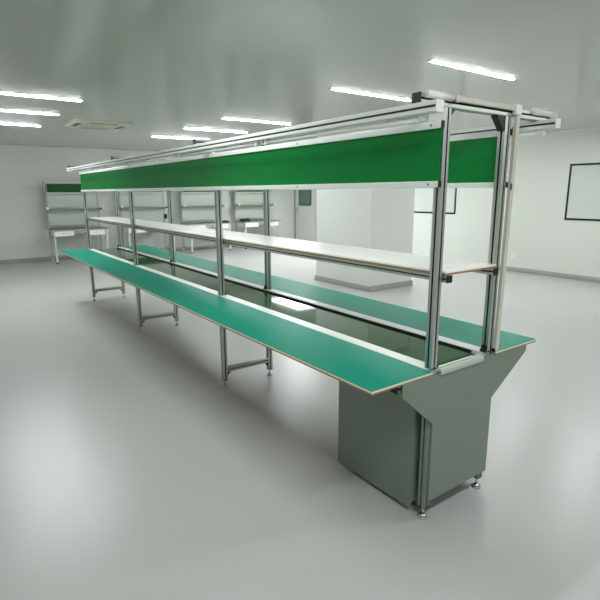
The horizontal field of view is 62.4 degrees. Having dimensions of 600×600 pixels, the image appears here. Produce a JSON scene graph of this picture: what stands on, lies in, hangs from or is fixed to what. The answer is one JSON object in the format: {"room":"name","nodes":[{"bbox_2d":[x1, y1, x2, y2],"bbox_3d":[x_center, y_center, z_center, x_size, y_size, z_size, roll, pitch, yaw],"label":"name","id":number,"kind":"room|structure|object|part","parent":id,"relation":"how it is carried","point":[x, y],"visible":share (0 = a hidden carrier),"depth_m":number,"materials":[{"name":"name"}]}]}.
{"room":"factory floor","nodes":[
{"label":"factory floor","id":0,"kind":"room"},
{"bbox_2d":[0,147,293,259],"bbox_3d":[-4.445,-2.394,12.270,10.660,2.540,0.100,-9,15,-35],"label":"wall","id":1,"kind":"structure","parent":0,"point":[24,233],"depth_m":11.34,"materials":[{"name":"white paint"}]},
{"bbox_2d":[0,144,203,154],"bbox_3d":[-4.409,-3.603,11.948,10.460,0.040,0.040,-9,15,-35],"label":"trim","id":2,"kind":"structure","parent":1,"relation":"attached to","point":[1,145],"depth_m":11.43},
{"bbox_2d":[0,245,234,263],"bbox_3d":[-4.405,-1.184,12.482,10.460,0.085,0.022,-9,15,-35],"label":"baseboard","id":3,"kind":"structure","parent":1,"relation":"attached to","point":[214,246],"depth_m":11.44,"materials":[{"name":"grey"}]},
{"bbox_2d":[0,246,599,599],"bbox_3d":[0.159,0.225,6.361,10.660,0.100,15.750,-9,15,-35],"label":"floor","id":4,"kind":"structure","parent":0,"point":[129,470],"depth_m":2.84,"materials":[{"name":"grey concrete"}]},
{"bbox_2d":[43,181,108,263],"bbox_3d":[-5.039,-1.775,11.223,1.226,1.780,0.628,-9,15,-35],"label":"workbench","id":5,"kind":"object","parent":4,"relation":"on","point":[67,196],"visible":0.8,"depth_m":11.24,"materials":[{"name":"grey paint"}]},
{"bbox_3d":[-5.333,-1.148,10.818,0.044,0.670,0.044,-9,15,-35],"label":"leg","id":6,"kind":"part","parent":5,"relation":"part of","materials":[{"name":"grey metal"}]},
{"bbox_3d":[-5.252,-1.474,10.963,0.400,0.105,0.352,-9,15,-35],"label":"drawer","id":7,"kind":"part","parent":5,"relation":"part of","materials":[{"name":"white metal"}]},
{"bbox_3d":[-5.166,-2.531,11.233,1.120,0.245,0.035,-9,15,-35],"label":"board rail","id":8,"kind":"part","parent":5,"relation":"part of","materials":[{"name":"green"}]},
{"bbox_3d":[-5.209,-2.283,11.350,1.040,0.300,0.015,-9,15,-35],"label":"panel","id":9,"kind":"part","parent":5,"relation":"part of","materials":[{"name":"grey"}]},
{"bbox_2d":[45,207,101,208],"bbox_3d":[-5.120,-2.096,11.266,1.200,0.020,0.265,-9,15,-35],"label":"shelf","id":10,"kind":"object","parent":5,"relation":"attached to","point":[46,207],"depth_m":11.20,"materials":[{"name":"grey metal"}]},
{"bbox_3d":[-5.208,-1.916,11.430,1.040,0.370,0.015,-9,15,-35],"label":"panel","id":11,"kind":"part","parent":5,"relation":"part of","materials":[{"name":"grey metal"}]},
{"bbox_3d":[-4.718,-1.559,11.341,0.400,0.105,0.352,-9,15,-35],"label":"drawer","id":12,"kind":"part","parent":5,"relation":"part of","materials":[{"name":"white metal"}]},
{"bbox_3d":[-4.443,-1.289,11.449,0.044,0.670,0.044,-9,15,-35],"label":"leg","id":13,"kind":"part","parent":5,"relation":"part of","materials":[{"name":"grey metal"}]},
{"bbox_2d":[118,191,175,251],"bbox_3d":[-3.744,-1.980,12.141,1.226,1.780,0.628,-9,15,-35],"label":"workbench","id":14,"kind":"object","parent":4,"relation":"on","point":[144,201],"visible":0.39,"depth_m":12.30,"materials":[{"name":"grey paint"}]},
{"bbox_3d":[-4.038,-1.353,11.736,0.044,0.670,0.044,-9,15,-35],"label":"leg","id":15,"kind":"part","parent":14,"relation":"part of","materials":[{"name":"grey metal"}]},
{"bbox_3d":[-3.957,-1.679,11.880,0.400,0.105,0.352,-9,15,-35],"label":"drawer","id":16,"kind":"part","parent":14,"relation":"part of","materials":[{"name":"white laminate"}]},
{"bbox_3d":[-3.915,-2.488,12.268,1.040,0.300,0.015,-9,15,-35],"label":"panel","id":17,"kind":"part","parent":14,"relation":"part of","materials":[{"name":"grey"}]},
{"bbox_3d":[-3.872,-2.736,12.151,1.120,0.245,0.035,-9,15,-35],"label":"board rail","id":18,"kind":"part","parent":14,"relation":"part of","materials":[{"name":"grey metal"}]},
{"bbox_3d":[-3.913,-2.121,12.347,1.040,0.370,0.015,-9,15,-35],"label":"panel","id":19,"kind":"part","parent":14,"relation":"part of","materials":[{"name":"grey"}]},
{"bbox_2d":[119,205,167,206],"bbox_3d":[-3.826,-2.301,12.184,1.200,0.020,0.265,-9,15,-35],"label":"shelf","id":20,"kind":"object","parent":14,"relation":"attached to","point":[119,205],"depth_m":12.17,"materials":[{"name":"grey metal"}]},
{"bbox_2d":[179,191,231,252],"bbox_3d":[-2.474,-2.181,13.041,1.226,1.780,0.628,-9,15,-35],"label":"workbench","id":21,"kind":"object","parent":4,"relation":"on","point":[193,205],"visible":0.71,"depth_m":13.10,"materials":[{"name":"grey paint"}]},
{"bbox_3d":[-2.687,-1.880,12.781,0.400,0.105,0.352,-9,15,-35],"label":"drawer","id":22,"kind":"part","parent":21,"relation":"part of","materials":[{"name":"white metal"}]},
{"bbox_3d":[-2.602,-2.937,13.052,1.120,0.245,0.035,-9,15,-35],"label":"board rail","id":23,"kind":"part","parent":21,"relation":"part of","materials":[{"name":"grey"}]},
{"bbox_3d":[-2.644,-2.689,13.168,1.040,0.300,0.015,-9,15,-35],"label":"panel","id":24,"kind":"part","parent":21,"relation":"part of","materials":[{"name":"grey"}]},
{"bbox_3d":[-2.643,-2.322,13.248,1.040,0.370,0.015,-9,15,-35],"label":"panel","id":25,"kind":"part","parent":21,"relation":"part of","materials":[{"name":"grey metal"}]},
{"bbox_2d":[180,204,223,205],"bbox_3d":[-2.556,-2.502,13.085,1.200,0.020,0.265,-9,15,-35],"label":"shelf","id":26,"kind":"object","parent":21,"relation":"attached to","point":[180,204],"depth_m":12.97,"materials":[{"name":"grey metal"}]},
{"bbox_3d":[-2.153,-1.965,13.160,0.400,0.105,0.352,-9,15,-35],"label":"drawer","id":27,"kind":"part","parent":21,"relation":"part of","materials":[{"name":"white metal"}]},
{"bbox_2d":[233,190,280,248],"bbox_3d":[-1.196,-2.383,13.948,1.226,1.780,0.628,-9,15,-35],"label":"workbench","id":28,"kind":"object","parent":4,"relation":"on","point":[246,205],"visible":0.62,"depth_m":13.98,"materials":[{"name":"grey paint"}]},
{"bbox_2d":[240,218,249,221],"bbox_3d":[-1.508,-2.197,13.610,0.200,0.078,0.260,-9,15,-35],"label":"storage bin","id":29,"kind":"object","parent":28,"relation":"on","point":[241,219],"visible":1,"depth_m":13.57,"materials":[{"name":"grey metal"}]},
{"bbox_3d":[-1.409,-2.083,13.687,0.400,0.105,0.352,-9,15,-35],"label":"drawer","id":30,"kind":"part","parent":28,"relation":"part of","materials":[{"name":"white metal"}]},
{"bbox_3d":[-1.366,-2.891,14.074,1.040,0.300,0.015,-9,15,-35],"label":"panel","id":31,"kind":"part","parent":28,"relation":"part of","materials":[{"name":"grey"}]},
{"bbox_3d":[-1.365,-2.525,14.154,1.040,0.370,0.015,-9,15,-35],"label":"panel","id":32,"kind":"part","parent":28,"relation":"part of","materials":[{"name":"grey metal"}]},
{"bbox_3d":[-0.875,-2.167,14.066,0.400,0.105,0.352,-9,15,-35],"label":"drawer","id":33,"kind":"part","parent":28,"relation":"part of","materials":[{"name":"white metal"}]},
{"bbox_3d":[-0.600,-1.898,14.174,0.044,0.670,0.044,-9,15,-35],"label":"leg","id":34,"kind":"part","parent":28,"relation":"part of","materials":[{"name":"grey metal"}]},
{"bbox_2d":[59,89,560,519],"bbox_3d":[-1.017,-0.430,4.683,1.214,1.904,6.248,-9,15,-35],"label":"assembly line","id":35,"kind":"object","parent":4,"relation":"on","point":[416,388],"visible":1,"depth_m":2.54,"materials":[{"name":"green metal"}]},
{"bbox_3d":[-2.979,-0.344,7.100,0.040,0.598,0.040,-9,15,-35],"label":"leg","id":36,"kind":"part","parent":35,"relation":"part of","materials":[{"name":"metal"}]},
{"bbox_3d":[-2.740,-1.858,6.953,0.938,0.040,0.040,-9,15,-35],"label":"arm","id":37,"kind":"part","parent":35,"relation":"part of","materials":[{"name":"metal"}]},
{"bbox_3d":[-2.636,-0.398,7.343,0.040,0.598,0.040,-9,15,-35],"label":"leg","id":38,"kind":"part","parent":35,"relation":"part of","materials":[{"name":"metal"}]},
{"bbox_3d":[-1.791,0.000,5.501,0.040,0.598,0.040,-9,15,-35],"label":"leg","id":39,"kind":"part","parent":35,"relation":"part of","materials":[{"name":"metal"}]},
{"bbox_3d":[-1.552,-1.514,5.353,0.938,0.040,0.040,-9,15,-35],"label":"arm","id":40,"kind":"part","parent":35,"relation":"part of","materials":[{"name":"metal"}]},
{"bbox_3d":[-1.448,-0.055,5.744,0.040,0.598,0.040,-9,15,-35],"label":"leg","id":41,"kind":"part","parent":35,"relation":"part of","materials":[{"name":"metal"}]},
{"bbox_3d":[-0.603,0.343,3.901,0.040,0.598,0.040,-9,15,-35],"label":"leg","id":42,"kind":"part","parent":35,"relation":"part of","materials":[{"name":"metal"}]},
{"bbox_3d":[-0.363,-1.171,3.754,0.938,0.040,0.040,-9,15,-35],"label":"arm","id":43,"kind":"part","parent":35,"relation":"part of","materials":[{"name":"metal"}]},
{"bbox_2d":[59,249,432,395],"bbox_3d":[-1.370,-0.173,4.501,0.369,0.018,6.140,-9,15,-35],"label":"countertop","id":44,"kind":"structure","parent":35,"relation":"on","point":[370,372],"depth_m":2.76,"materials":[{"name":"teal laminate"}]},
{"bbox_2d":[66,99,443,172],"bbox_3d":[-1.324,-1.228,4.283,0.042,0.068,6.248,-9,15,-35],"label":"lamp","id":45,"kind":"object","parent":35,"relation":"attached to","point":[421,108],"depth_m":2.46,"materials":[{"name":"grey metal"}]},
{"bbox_3d":[-1.232,-0.992,4.441,0.015,0.025,6.122,-9,15,-35],"label":"board rail","id":46,"kind":"part","parent":35,"relation":"part of","materials":[{"name":"silver metal"}]},
{"bbox_3d":[-1.233,-1.220,4.392,0.015,0.028,6.122,-9,15,-35],"label":"board rail","id":47,"kind":"part","parent":35,"relation":"part of","materials":[{"name":"metal"}]},
{"bbox_3d":[-1.200,-0.170,4.646,0.069,0.092,6.110,-9,15,-35],"label":"rail","id":48,"kind":"part","parent":35,"relation":"part of","materials":[{"name":"silver metal"}]},
{"bbox_3d":[-1.158,-0.609,4.543,0.030,0.030,6.114,-9,15,-35],"label":"shelf rail","id":49,"kind":"part","parent":35,"relation":"part of","materials":[{"name":"metal"}]},
{"bbox_3d":[-0.260,0.289,4.144,0.040,0.598,0.040,-9,15,-35],"label":"leg","id":50,"kind":"part","parent":35,"relation":"part of","materials":[{"name":"metal"}]},
{"bbox_2d":[88,217,495,275],"bbox_3d":[-1.022,-0.654,4.639,0.374,0.017,6.106,-9,15,-35],"label":"shelf","id":51,"kind":"object","parent":35,"relation":"attached to","point":[408,263],"depth_m":2.96,"materials":[{"name":"white laminate"}]},
{"bbox_3d":[-0.873,-0.222,4.879,0.069,0.092,6.110,-9,15,-35],"label":"rail","id":52,"kind":"part","parent":35,"relation":"part of","materials":[{"name":"silver metal"}]},
{"bbox_3d":[-0.843,-1.054,4.717,0.015,0.025,6.122,-9,15,-35],"label":"board rail","id":53,"kind":"part","parent":35,"relation":"part of","materials":[{"name":"silver metal"}]},
{"bbox_2d":[122,245,535,354],"bbox_3d":[-0.686,-0.282,4.986,0.369,0.018,6.140,-9,15,-35],"label":"countertop","id":54,"kind":"structure","parent":35,"relation":"on","point":[454,329],"depth_m":3.48,"materials":[{"name":"teal laminate"}]},
{"bbox_3d":[0.586,0.687,2.302,0.040,0.598,0.040,-9,15,-35],"label":"leg","id":55,"kind":"part","parent":35,"relation":"part of","materials":[{"name":"grey metal"}]},
{"bbox_3d":[0.561,-0.740,1.976,0.006,0.050,0.042,-9,15,-35],"label":"hanger plate","id":56,"kind":"part","parent":35,"relation":"part of","materials":[{"name":"white paint"}]},
{"bbox_3d":[0.757,0.334,2.351,0.330,0.108,0.010,-9,15,-35],"label":"cross plate","id":57,"kind":"part","parent":35,"relation":"part of","materials":[{"name":"white paint"}]},
{"bbox_3d":[0.807,0.598,2.422,0.945,0.642,0.030,-9,15,-35],"label":"panel","id":58,"kind":"part","parent":35,"relation":"part of","materials":[{"name":"grey metal"}]},
{"bbox_3d":[-0.844,-1.281,4.667,0.015,0.028,6.122,-9,15,-35],"label":"board rail","id":59,"kind":"part","parent":35,"relation":"part of","materials":[{"name":"silver metal"}]},
{"bbox_3d":[-0.881,-0.652,4.739,0.030,0.030,6.114,-9,15,-35],"label":"shelf rail","id":60,"kind":"part","parent":35,"relation":"part of","materials":[{"name":"metal"}]},
{"bbox_3d":[0.825,-0.827,2.154,0.938,0.040,0.040,-9,15,-35],"label":"arm","id":61,"kind":"part","parent":35,"relation":"part of","materials":[{"name":"metal"}]},
{"bbox_2d":[450,118,560,137],"bbox_3d":[-0.640,-1.336,4.768,0.042,0.068,6.248,-9,15,-35],"label":"lamp","id":62,"kind":"object","parent":35,"relation":"attached to","point":[540,125],"depth_m":2.38,"materials":[{"name":"grey metal"}]},
{"bbox_2d":[0,0,599,153],"bbox_3d":[0.149,-2.354,5.799,10.660,0.100,15.750,-9,15,-35],"label":"ceiling","id":63,"kind":"structure","parent":0,"point":[164,68],"depth_m":3.94,"materials":[{"name":"white paint"}]},
{"bbox_2d":[0,110,59,115],"bbox_3d":[-3.684,-2.385,6.264,1.200,0.008,0.036,-9,15,-35],"label":"recessed light","id":64,"kind":"object","parent":63,"relation":"in","point":[0,110],"visible":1,"depth_m":6.38,"materials":[{"name":"white plastic"}]},
{"bbox_2d":[0,93,82,101],"bbox_3d":[-2.943,-2.171,5.267,1.200,0.008,0.036,-9,15,-35],"label":"recessed light","id":65,"kind":"object","parent":63,"relation":"in","point":[0,93],"visible":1,"depth_m":5.35,"materials":[{"name":"white paint"}]},
{"bbox_2d":[63,119,133,129],"bbox_3d":[-3.054,-2.640,7.498,0.840,0.040,0.800,-9,15,-35],"label":"air conditioner","id":66,"kind":"object","parent":63,"relation":"attached to","point":[76,123],"visible":1,"depth_m":7.35,"materials":[{"name":"white plastic"}]},
{"bbox_2d":[80,124,116,128],"bbox_3d":[-3.054,-2.625,7.501,0.440,0.010,0.440,-9,15,-35],"label":"grille","id":67,"kind":"object","parent":66,"relation":"attached to","point":[100,126],"depth_m":7.45,"materials":[{"name":"white plastic"}]},
{"bbox_2d":[183,128,242,132],"bbox_3d":[-1.401,-2.844,8.329,1.200,0.008,0.036,-9,15,-35],"label":"recessed light","id":68,"kind":"object","parent":63,"relation":"in","point":[183,128],"visible":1,"depth_m":8.28,"materials":[{"name":"white plastic"}]},
{"bbox_2d":[220,118,291,124],"bbox_3d":[-0.619,-2.618,7.277,1.200,0.008,0.036,-9,15,-35],"label":"recessed light","id":69,"kind":"object","parent":63,"relation":"in","point":[220,118],"visible":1,"depth_m":7.24,"materials":[{"name":"white"}]},
{"bbox_2d":[329,88,411,101],"bbox_3d":[0.782,-2.198,5.324,1.200,0.008,0.036,-9,15,-35],"label":"recessed light","id":70,"kind":"object","parent":63,"relation":"in","point":[330,88],"visible":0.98,"depth_m":5.28,"materials":[{"name":"white plastic"}]},
{"bbox_2d":[427,60,515,80],"bbox_3d":[1.506,-1.971,4.267,1.200,0.008,0.036,-9,15,-35],"label":"recessed light","id":71,"kind":"object","parent":63,"relation":"in","point":[437,62],"visible":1,"depth_m":4.21,"materials":[{"name":"white plastic"}]},
{"bbox_2d":[316,121,414,286],"bbox_3d":[1.062,-1.542,8.258,0.950,2.540,1.350,-9,15,-35],"label":"wall column","id":72,"kind":"structure","parent":0,"point":[380,219],"depth_m":7.86,"materials":[{"name":"white paint"}]},
{"bbox_2d":[314,275,368,291],"bbox_3d":[0.667,-0.282,8.249,0.022,0.085,1.372,-9,15,-35],"label":"baseboard","id":73,"kind":"structure","parent":72,"relation":"attached to","point":[318,278],"depth_m":8.19,"materials":[{"name":"grey"}]},
{"bbox_2d":[368,280,412,291],"bbox_3d":[1.470,-0.226,7.976,0.994,0.085,0.022,-9,15,-35],"label":"baseboard","id":74,"kind":"structure","parent":72,"relation":"attached to","point":[403,283],"depth_m":7.95,"materials":[{"name":"grey"}]},
{"bbox_2d":[294,130,599,277],"bbox_3d":[4.426,-1.741,9.108,0.100,2.540,15.550,-9,15,-35],"label":"wall","id":75,"kind":"structure","parent":0,"point":[540,238],"depth_m":9.13,"materials":[{"name":"white paint"}]},
{"bbox_2d":[294,190,315,241],"bbox_3d":[0.148,-2.740,14.761,0.080,2.120,1.120,-9,15,-35],"label":"door","id":76,"kind":"structure","parent":75,"relation":"in","point":[304,200],"depth_m":14.82,"materials":[{"name":"grey metal"}]},
{"bbox_3d":[0.169,-2.743,14.776,0.030,2.120,1.120,-9,15,-35],"label":"frame","id":77,"kind":"part","parent":76,"relation":"part of","materials":[{"name":"grey metal"}]},
{"bbox_2d":[414,188,456,213],"bbox_3d":[2.868,-2.411,11.062,0.016,0.930,1.500,-9,15,-35],"label":"window","id":78,"kind":"structure","parent":75,"relation":"in","point":[423,202],"depth_m":11.08,"materials":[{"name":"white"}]},
{"bbox_2d":[499,265,599,282],"bbox_3d":[4.725,-0.434,8.872,0.022,0.085,14.380,-9,15,-35],"label":"baseboard","id":79,"kind":"structure","parent":75,"relation":"attached to","point":[508,268],"depth_m":9.00,"materials":[{"name":"grey"}]},
{"bbox_2d":[518,127,599,137],"bbox_3d":[4.364,-2.953,8.802,0.040,0.040,15.550,-9,15,-35],"label":"trim","id":80,"kind":"structure","parent":75,"relation":"attached to","point":[596,128],"depth_m":8.46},
{"bbox_2d":[564,163,599,220],"bbox_3d":[5.074,-1.763,8.094,0.016,0.950,1.390,-9,15,-35],"label":"window","id":81,"kind":"structure","parent":75,"relation":"in","point":[583,191],"depth_m":8.42,"materials":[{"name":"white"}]}
]}

